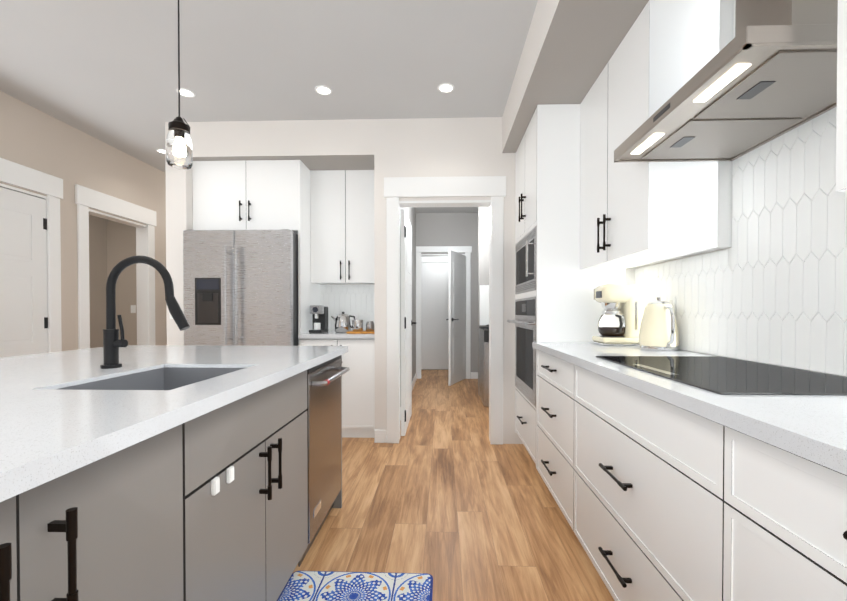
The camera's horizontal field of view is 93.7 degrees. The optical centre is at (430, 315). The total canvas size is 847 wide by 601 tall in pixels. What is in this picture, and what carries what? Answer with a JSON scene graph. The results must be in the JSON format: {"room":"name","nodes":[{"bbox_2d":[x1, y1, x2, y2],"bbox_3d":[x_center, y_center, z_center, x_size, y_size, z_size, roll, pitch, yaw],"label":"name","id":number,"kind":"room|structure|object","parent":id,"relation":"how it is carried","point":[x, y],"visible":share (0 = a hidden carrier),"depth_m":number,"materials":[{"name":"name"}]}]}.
{"room":"kitchen","nodes":[
{"label":"kitchen","id":0,"kind":"room"},
{"bbox_2d":[0,91,166,350],"bbox_3d":[-3.228,-0.281,2.776,0.120,2.740,13.600,0,1,2],"label":"wall","id":1,"kind":"structure","parent":0,"point":[41,141],"depth_m":3.50,"materials":[{"name":"beige paint"}]},
{"bbox_2d":[0,187,47,357],"bbox_3d":[-3.182,0.066,2.880,0.155,2.020,0.815,0,1,2],"label":"door","id":2,"kind":"structure","parent":1,"relation":"in","point":[23,281],"depth_m":3.08,"materials":[{"name":"white wood"}]},
{"bbox_2d":[0,158,62,352],"bbox_3d":[-3.211,-0.032,2.873,0.149,2.240,1.040,0,1,2],"label":"door frame","id":3,"kind":"structure","parent":1,"relation":"attached to","point":[27,178],"depth_m":3.27,"materials":[{"name":"white wood"}]},
{"bbox_2d":[75,184,156,348],"bbox_3d":[-3.174,-0.045,4.008,0.149,2.240,0.970,0,1,2],"label":"trim","id":4,"kind":"structure","parent":1,"relation":"attached to","point":[86,198],"depth_m":4.01,"materials":[{"name":"white wood"}]},
{"bbox_2d":[89,215,108,347],"bbox_3d":[-5.094,-0.296,4.137,0.120,2.740,4.200,0,1,2],"label":"wall","id":5,"kind":"structure","parent":0,"point":[98,241],"depth_m":5.94,"materials":[{"name":"beige paint"}]},
{"bbox_2d":[105,219,136,344],"bbox_3d":[-4.074,-0.318,6.145,1.790,2.740,0.120,0,1,2],"label":"wall","id":6,"kind":"structure","parent":0,"point":[112,244],"depth_m":6.10,"materials":[{"name":"beige paint"}]},
{"bbox_2d":[131,305,135,312],"bbox_3d":[-4.561,-0.097,6.098,0.080,0.120,0.008,0,1,2],"label":"light switch","id":7,"kind":"object","parent":6,"relation":"attached to","point":[133,308],"visible":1,"depth_m":6.10,"materials":[{"name":"white plastic"}]},
{"bbox_2d":[0,0,537,212],"bbox_3d":[-1.499,-1.681,2.705,11.000,0.060,13.600,0,1,2],"label":"ceiling","id":8,"kind":"structure","parent":0,"point":[105,71],"depth_m":2.57,"materials":[{"name":"paint"}]},
{"bbox_2d":[156,149,164,153],"bbox_3d":[-2.706,-1.661,4.025,0.124,0.006,0.124,0,1,2],"label":"recessed light","id":9,"kind":"object","parent":8,"relation":"in","point":[161,151],"visible":0.65,"depth_m":4.00,"materials":[{"name":"white"}]},
{"bbox_2d":[166,0,192,169],"bbox_3d":[-1.176,-1.168,1.859,0.120,0.943,0.120,0,1,2],"label":"pendant light","id":10,"kind":"object","parent":8,"relation":"hanging from","point":[179,150],"visible":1,"depth_m":1.83,"materials":[{"name":"clear glass"}]},
{"bbox_2d":[176,88,195,97],"bbox_3d":[-1.811,-1.650,2.945,0.124,0.006,0.124,0,1,2],"label":"recessed light","id":11,"kind":"object","parent":8,"relation":"in","point":[184,92],"visible":0.9,"depth_m":2.94,"materials":[{"name":"white"}]},
{"bbox_2d":[315,85,331,94],"bbox_3d":[-0.781,-1.649,2.912,0.124,0.006,0.124,0,1,2],"label":"recessed light","id":12,"kind":"object","parent":8,"relation":"in","point":[322,90],"visible":1,"depth_m":2.91,"materials":[{"name":"white"}]},
{"bbox_2d":[438,83,453,92],"bbox_3d":[0.115,-1.649,2.883,0.124,0.006,0.124,0,1,2],"label":"recessed light","id":13,"kind":"object","parent":8,"relation":"in","point":[445,87],"visible":1,"depth_m":2.88,"materials":[{"name":"white plastic"}]},
{"bbox_2d":[502,0,648,152],"bbox_3d":[0.846,-1.467,-0.431,0.730,0.300,7.480,0,1,2],"label":"soffit","id":14,"kind":"object","parent":8,"relation":"attached to","point":[570,47],"depth_m":2.08,"materials":[{"name":"paint"}]},
{"bbox_2d":[165,117,522,443],"bbox_3d":[-0.383,-0.318,6.125,3.610,2.740,5.520,0,1,2],"label":"wall","id":15,"kind":"structure","parent":0,"point":[433,147],"depth_m":3.36,"materials":[{"name":"paint"}]},
{"bbox_2d":[192,160,247,229],"bbox_3d":[-1.834,-1.056,3.769,0.461,0.608,0.563,0,1,2],"label":"upper cabinet","id":16,"kind":"object","parent":15,"relation":"attached to","point":[220,188],"depth_m":3.49,"materials":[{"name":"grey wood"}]},
{"bbox_2d":[248,160,307,243],"bbox_3d":[-1.374,-1.056,3.754,0.460,0.608,0.563,0,1,2],"label":"upper cabinet","id":17,"kind":"object","parent":15,"relation":"attached to","point":[277,189],"depth_m":3.47,"materials":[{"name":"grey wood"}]},
{"bbox_2d":[308,169,347,283],"bbox_3d":[-0.954,-0.837,3.875,0.331,1.048,0.298,0,1,2],"label":"upper cabinet","id":18,"kind":"object","parent":15,"relation":"attached to","point":[326,217],"depth_m":3.73,"materials":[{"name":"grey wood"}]},
{"bbox_2d":[320,285,374,330],"bbox_3d":[-0.784,-0.078,4.027,0.661,0.465,0.006,0,1,2],"label":"backsplash","id":19,"kind":"structure","parent":15,"relation":"attached to","point":[357,301],"depth_m":4.02,"materials":[{"name":"white tile"}]},
{"bbox_2d":[348,170,373,283],"bbox_3d":[-0.623,-0.837,3.865,0.330,1.048,0.298,0,1,2],"label":"upper cabinet","id":20,"kind":"object","parent":15,"relation":"attached to","point":[360,182],"depth_m":3.72,"materials":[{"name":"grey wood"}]},
{"bbox_2d":[384,176,505,443],"bbox_3d":[0.124,-0.038,3.407,1.020,2.240,0.169,0,1,2],"label":"door frame","id":21,"kind":"structure","parent":15,"relation":"attached to","point":[397,188],"depth_m":3.33,"materials":[{"name":"white wood"}]},
{"bbox_2d":[400,207,415,406],"bbox_3d":[-0.348,-0.307,5.104,0.135,2.740,3.200,0,1,2],"label":"wall","id":22,"kind":"structure","parent":0,"point":[410,211],"depth_m":6.00,"materials":[{"name":"white paint"}]},
{"bbox_2d":[400,372,416,420],"bbox_3d":[-0.280,1.009,5.056,0.025,0.110,3.080,0,1,2],"label":"baseboard","id":23,"kind":"structure","parent":22,"relation":"attached to","point":[415,377],"depth_m":5.81,"materials":[{"name":"white wood"}]},
{"bbox_2d":[401,209,416,435],"bbox_3d":[-0.228,0.062,3.886,0.155,2.005,0.788,0,1,2],"label":"door","id":24,"kind":"structure","parent":22,"relation":"in","point":[407,322],"depth_m":3.62,"materials":[{"name":"white wood"}]},
{"bbox_2d":[421,263,447,368],"bbox_3d":[0.208,0.015,7.520,0.780,2.020,0.095,0,1,2],"label":"door","id":25,"kind":"structure","parent":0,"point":[434,315],"depth_m":7.54,"materials":[{"name":"white wood"}]},
{"bbox_2d":[421,257,447,262],"bbox_3d":[0.209,-0.038,7.557,1.020,2.150,0.025,0,1,2],"label":"door frame","id":26,"kind":"structure","parent":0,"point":[434,259],"depth_m":7.54,"materials":[{"name":"white wood"}]},
{"bbox_2d":[416,213,475,371],"bbox_3d":[1.044,-0.323,6.599,2.550,2.740,0.120,0,1,2],"label":"wall","id":27,"kind":"structure","parent":0,"point":[450,229],"depth_m":6.55,"materials":[{"name":"white paint"}]},
{"bbox_2d":[416,246,471,378],"bbox_3d":[0.216,-0.045,6.615,0.945,2.185,0.149,0,1,2],"label":"door frame","id":28,"kind":"structure","parent":27,"relation":"attached to","point":[467,250],"depth_m":6.54,"materials":[{"name":"white wood"}]},
{"bbox_2d":[446,250,465,385],"bbox_3d":[0.417,0.034,6.215,0.331,2.010,0.694,0,1,2],"label":"hall door","id":29,"kind":"structure","parent":27,"relation":"in","point":[456,319],"depth_m":6.10,"materials":[{"name":"white wood"}]},
{"bbox_2d":[471,372,477,378],"bbox_3d":[1.484,0.993,6.531,1.625,0.110,0.015,0,1,2],"label":"baseboard","id":30,"kind":"structure","parent":27,"relation":"attached to","point":[474,375],"depth_m":6.55,"materials":[{"name":"white"}]},
{"bbox_2d":[293,370,613,600],"bbox_3d":[-1.499,1.119,2.735,11.000,0.060,13.600,0,1,2],"label":"floor","id":31,"kind":"structure","parent":0,"point":[450,499],"depth_m":2.16,"materials":[{"name":"brown wood"}]},
{"bbox_2d":[0,351,349,600],"bbox_3d":[-1.007,0.672,0.497,1.028,0.884,3.568,0,1,2],"label":"kitchen island","id":32,"kind":"object","parent":31,"relation":"on","point":[170,472],"depth_m":0.93,"materials":[{"name":"grey wood"}]},
{"bbox_2d":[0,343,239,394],"bbox_3d":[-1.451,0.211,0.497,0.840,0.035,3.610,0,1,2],"label":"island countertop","id":33,"kind":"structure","parent":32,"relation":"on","point":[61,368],"depth_m":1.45,"materials":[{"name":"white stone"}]},
{"bbox_2d":[100,255,189,368],"bbox_3d":[-0.997,-0.013,1.391,0.310,0.393,0.060,0,1,2],"label":"faucet","id":34,"kind":"object","parent":33,"relation":"on","point":[111,342],"depth_m":1.38,"materials":[{"name":"black metal"}]},
{"bbox_2d":[0,347,347,490],"bbox_3d":[-0.779,0.227,0.476,0.505,0.065,3.610,0,1,2],"label":"island countertop","id":35,"kind":"structure","parent":32,"relation":"on","point":[43,429],"depth_m":0.82,"materials":[{"name":"white stone"}]},
{"bbox_2d":[54,367,244,389],"bbox_3d":[-0.826,0.308,1.244,0.368,0.222,0.488,0,1,2],"label":"sink","id":36,"kind":"object","parent":35,"relation":"in","point":[142,378],"depth_m":1.39,"materials":[{"name":"silver metal"}]},
{"bbox_2d":[298,355,349,566],"bbox_3d":[-0.501,0.648,1.970,0.112,0.858,0.539,0,1,2],"label":"dishwasher","id":37,"kind":"object","parent":32,"relation":"in","point":[324,380],"depth_m":1.90,"materials":[{"name":"metal"}]},
{"bbox_2d":[183,229,297,345],"bbox_3d":[-1.611,0.171,3.645,0.915,1.792,0.768,0,1,2],"label":"refrigerator","id":38,"kind":"object","parent":31,"relation":"on","point":[240,287],"visible":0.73,"depth_m":3.32,"materials":[{"name":"grey metal"}]},
{"bbox_2d":[298,340,339,345],"bbox_3d":[-0.946,0.636,3.741,0.355,0.884,0.598,0,1,2],"label":"base cabinet","id":39,"kind":"object","parent":31,"relation":"on","point":[300,342],"depth_m":3.44,"materials":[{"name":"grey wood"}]},
{"bbox_2d":[277,571,432,600],"bbox_3d":[-0.306,1.101,1.095,0.600,0.008,1.200,0,1,2],"label":"mat","id":40,"kind":"object","parent":31,"relation":"on","point":[334,586],"visible":0.96,"depth_m":1.60,"materials":[{"name":"blue fabric"}]},
{"bbox_2d":[340,340,374,437],"bbox_3d":[-0.640,0.636,3.731,0.354,0.884,0.598,0,1,2],"label":"base cabinet","id":41,"kind":"object","parent":31,"relation":"on","point":[358,384],"depth_m":3.44,"materials":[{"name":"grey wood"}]},
{"bbox_2d":[298,332,374,339],"bbox_3d":[-0.794,0.176,3.716,0.661,0.035,0.628,0,1,2],"label":"countertop","id":42,"kind":"structure","parent":41,"relation":"on","point":[301,335],"depth_m":3.41,"materials":[{"name":"white stone"}]},
{"bbox_2d":[309,305,328,332],"bbox_3d":[-1.037,0.032,3.699,0.120,0.250,0.220,0,1,2],"label":"espresso machine","id":43,"kind":"object","parent":42,"relation":"on","point":[319,313],"visible":1,"depth_m":3.66,"materials":[{"name":"black plastic"}]},
{"bbox_2d":[331,312,354,331],"bbox_3d":[-0.816,0.061,3.742,0.238,0.192,0.156,0,1,2],"label":"kettle","id":44,"kind":"object","parent":42,"relation":"on","point":[342,322],"visible":0.92,"depth_m":3.68,"materials":[{"name":"silver metal"}]},
{"bbox_2d":[346,319,374,332],"bbox_3d":[-0.605,0.097,3.595,0.260,0.123,0.200,0,1,2],"label":"serving tray","id":45,"kind":"object","parent":42,"relation":"on","point":[357,325],"visible":0.98,"depth_m":3.56,"materials":[{"name":"brown wood"}]},
{"bbox_2d":[479,325,488,405],"bbox_3d":[1.012,0.588,4.873,0.760,0.933,0.702,0,1,2],"label":"base cabinet","id":46,"kind":"object","parent":31,"relation":"on","point":[484,364],"visible":0.19,"depth_m":4.61,"materials":[{"name":"wood"}]},
{"bbox_2d":[535,352,570,525],"bbox_3d":[0.986,0.653,2.185,0.614,0.884,0.725,0,1,2],"label":"base cabinet","id":47,"kind":"object","parent":31,"relation":"on","point":[552,376],"depth_m":2.15,"materials":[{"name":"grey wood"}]},
{"bbox_2d":[511,104,634,461],"bbox_3d":[1.005,-0.132,2.929,0.624,2.438,0.778,0,1,2],"label":"tall cabinet","id":48,"kind":"object","parent":31,"relation":"on","point":[554,300],"depth_m":2.55,"materials":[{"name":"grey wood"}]},
{"bbox_2d":[507,297,535,406],"bbox_3d":[0.674,0.235,2.944,0.092,0.720,0.734,0,1,2],"label":"oven","id":49,"kind":"object","parent":48,"relation":"in","point":[525,307],"depth_m":2.85,"materials":[{"name":"metal"}]},
{"bbox_2d":[515,225,536,293],"bbox_3d":[0.680,-0.378,2.937,0.079,0.416,0.734,0,1,2],"label":"microwave","id":50,"kind":"object","parent":48,"relation":"in","point":[526,245],"depth_m":2.82,"materials":[{"name":"metal"}]},
{"bbox_2d":[571,364,714,600],"bbox_3d":[0.958,0.662,1.335,0.614,0.884,0.975,0,1,2],"label":"base cabinet","id":51,"kind":"object","parent":31,"relation":"on","point":[679,475],"depth_m":1.22,"materials":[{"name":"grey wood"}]},
{"bbox_2d":[531,340,846,475],"bbox_3d":[0.924,0.208,0.784,0.648,0.035,3.518,0,1,2],"label":"countertop","id":52,"kind":"structure","parent":51,"relation":"on","point":[813,429],"depth_m":0.84,"materials":[{"name":"white stone"}]},
{"bbox_2d":[591,284,643,345],"bbox_3d":[1.114,-0.006,2.355,0.239,0.355,0.224,0,1,2],"label":"coffee maker","id":53,"kind":"object","parent":52,"relation":"on","point":[620,320],"visible":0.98,"depth_m":2.29,"materials":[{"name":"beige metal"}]},
{"bbox_2d":[639,296,678,350],"bbox_3d":[1.186,0.038,2.046,0.184,0.274,0.243,0,1,2],"label":"kettle","id":54,"kind":"object","parent":52,"relation":"on","point":[659,329],"visible":1,"depth_m":2.00,"materials":[{"name":"beige metal"}]},
{"bbox_2d":[599,356,846,395],"bbox_3d":[0.962,0.182,1.321,0.520,0.005,0.773,0,1,2],"label":"cooktop","id":55,"kind":"object","parent":52,"relation":"in","point":[726,376],"depth_m":1.19,"materials":[{"name":"black glass"}]},
{"bbox_2d":[711,424,846,600],"bbox_3d":[0.930,0.672,0.456,0.614,0.884,0.784,0,1,2],"label":"base cabinet","id":56,"kind":"object","parent":31,"relation":"on","point":[781,519],"depth_m":0.73,"materials":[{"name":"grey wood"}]},
{"bbox_2d":[476,207,488,394],"bbox_3d":[1.461,-0.309,5.285,1.630,2.740,0.120,0,1,2],"label":"wall","id":57,"kind":"structure","parent":0,"point":[482,217],"depth_m":5.25,"materials":[{"name":"white paint"}]},
{"bbox_2d":[480,285,488,324],"bbox_3d":[1.069,-0.133,5.233,0.830,0.530,0.010,0,1,2],"label":"wall panel","id":58,"kind":"object","parent":57,"relation":"attached to","point":[484,304],"visible":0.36,"depth_m":5.24,"materials":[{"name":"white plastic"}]},
{"bbox_2d":[635,175,846,376],"bbox_3d":[1.273,-0.247,-0.362,0.120,2.740,7.620,0,1,2],"label":"wall","id":59,"kind":"structure","parent":0,"point":[710,252],"depth_m":1.83,"materials":[{"name":"white paint"}]},
{"bbox_2d":[579,0,733,271],"bbox_3d":[1.117,-0.818,2.104,0.348,1.048,0.846,0,1,2],"label":"upper cabinet","id":60,"kind":"object","parent":59,"relation":"attached to","point":[632,215],"depth_m":1.71,"materials":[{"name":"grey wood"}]},
{"bbox_2d":[614,0,837,161],"bbox_3d":[1.012,-0.989,1.305,0.491,0.689,0.740,0,1,2],"label":"range hood","id":61,"kind":"object","parent":59,"relation":"attached to","point":[767,73],"visible":1,"depth_m":1.20,"materials":[{"name":"metal"}]},
{"bbox_2d":[635,0,846,375],"bbox_3d":[1.247,-0.569,0.774,0.006,1.516,3.496,0,1,2],"label":"backsplash","id":62,"kind":"structure","parent":59,"relation":"attached to","point":[769,286],"depth_m":1.45,"materials":[{"name":"white tile"}]},
{"bbox_2d":[668,297,675,316],"bbox_3d":[1.284,-0.042,2.112,0.006,0.115,0.070,0,1,2],"label":"outlet","id":63,"kind":"object","parent":62,"relation":"attached to","point":[672,300],"visible":0.48,"depth_m":2.09,"materials":[{"name":"white plastic"}]},
{"bbox_2d":[836,0,846,191],"bbox_3d":[1.071,-0.803,0.672,0.348,1.048,0.401,0,1,2],"label":"upper cabinet","id":64,"kind":"object","parent":59,"relation":"attached to","point":[841,119],"depth_m":0.87,"materials":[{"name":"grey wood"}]}
]}

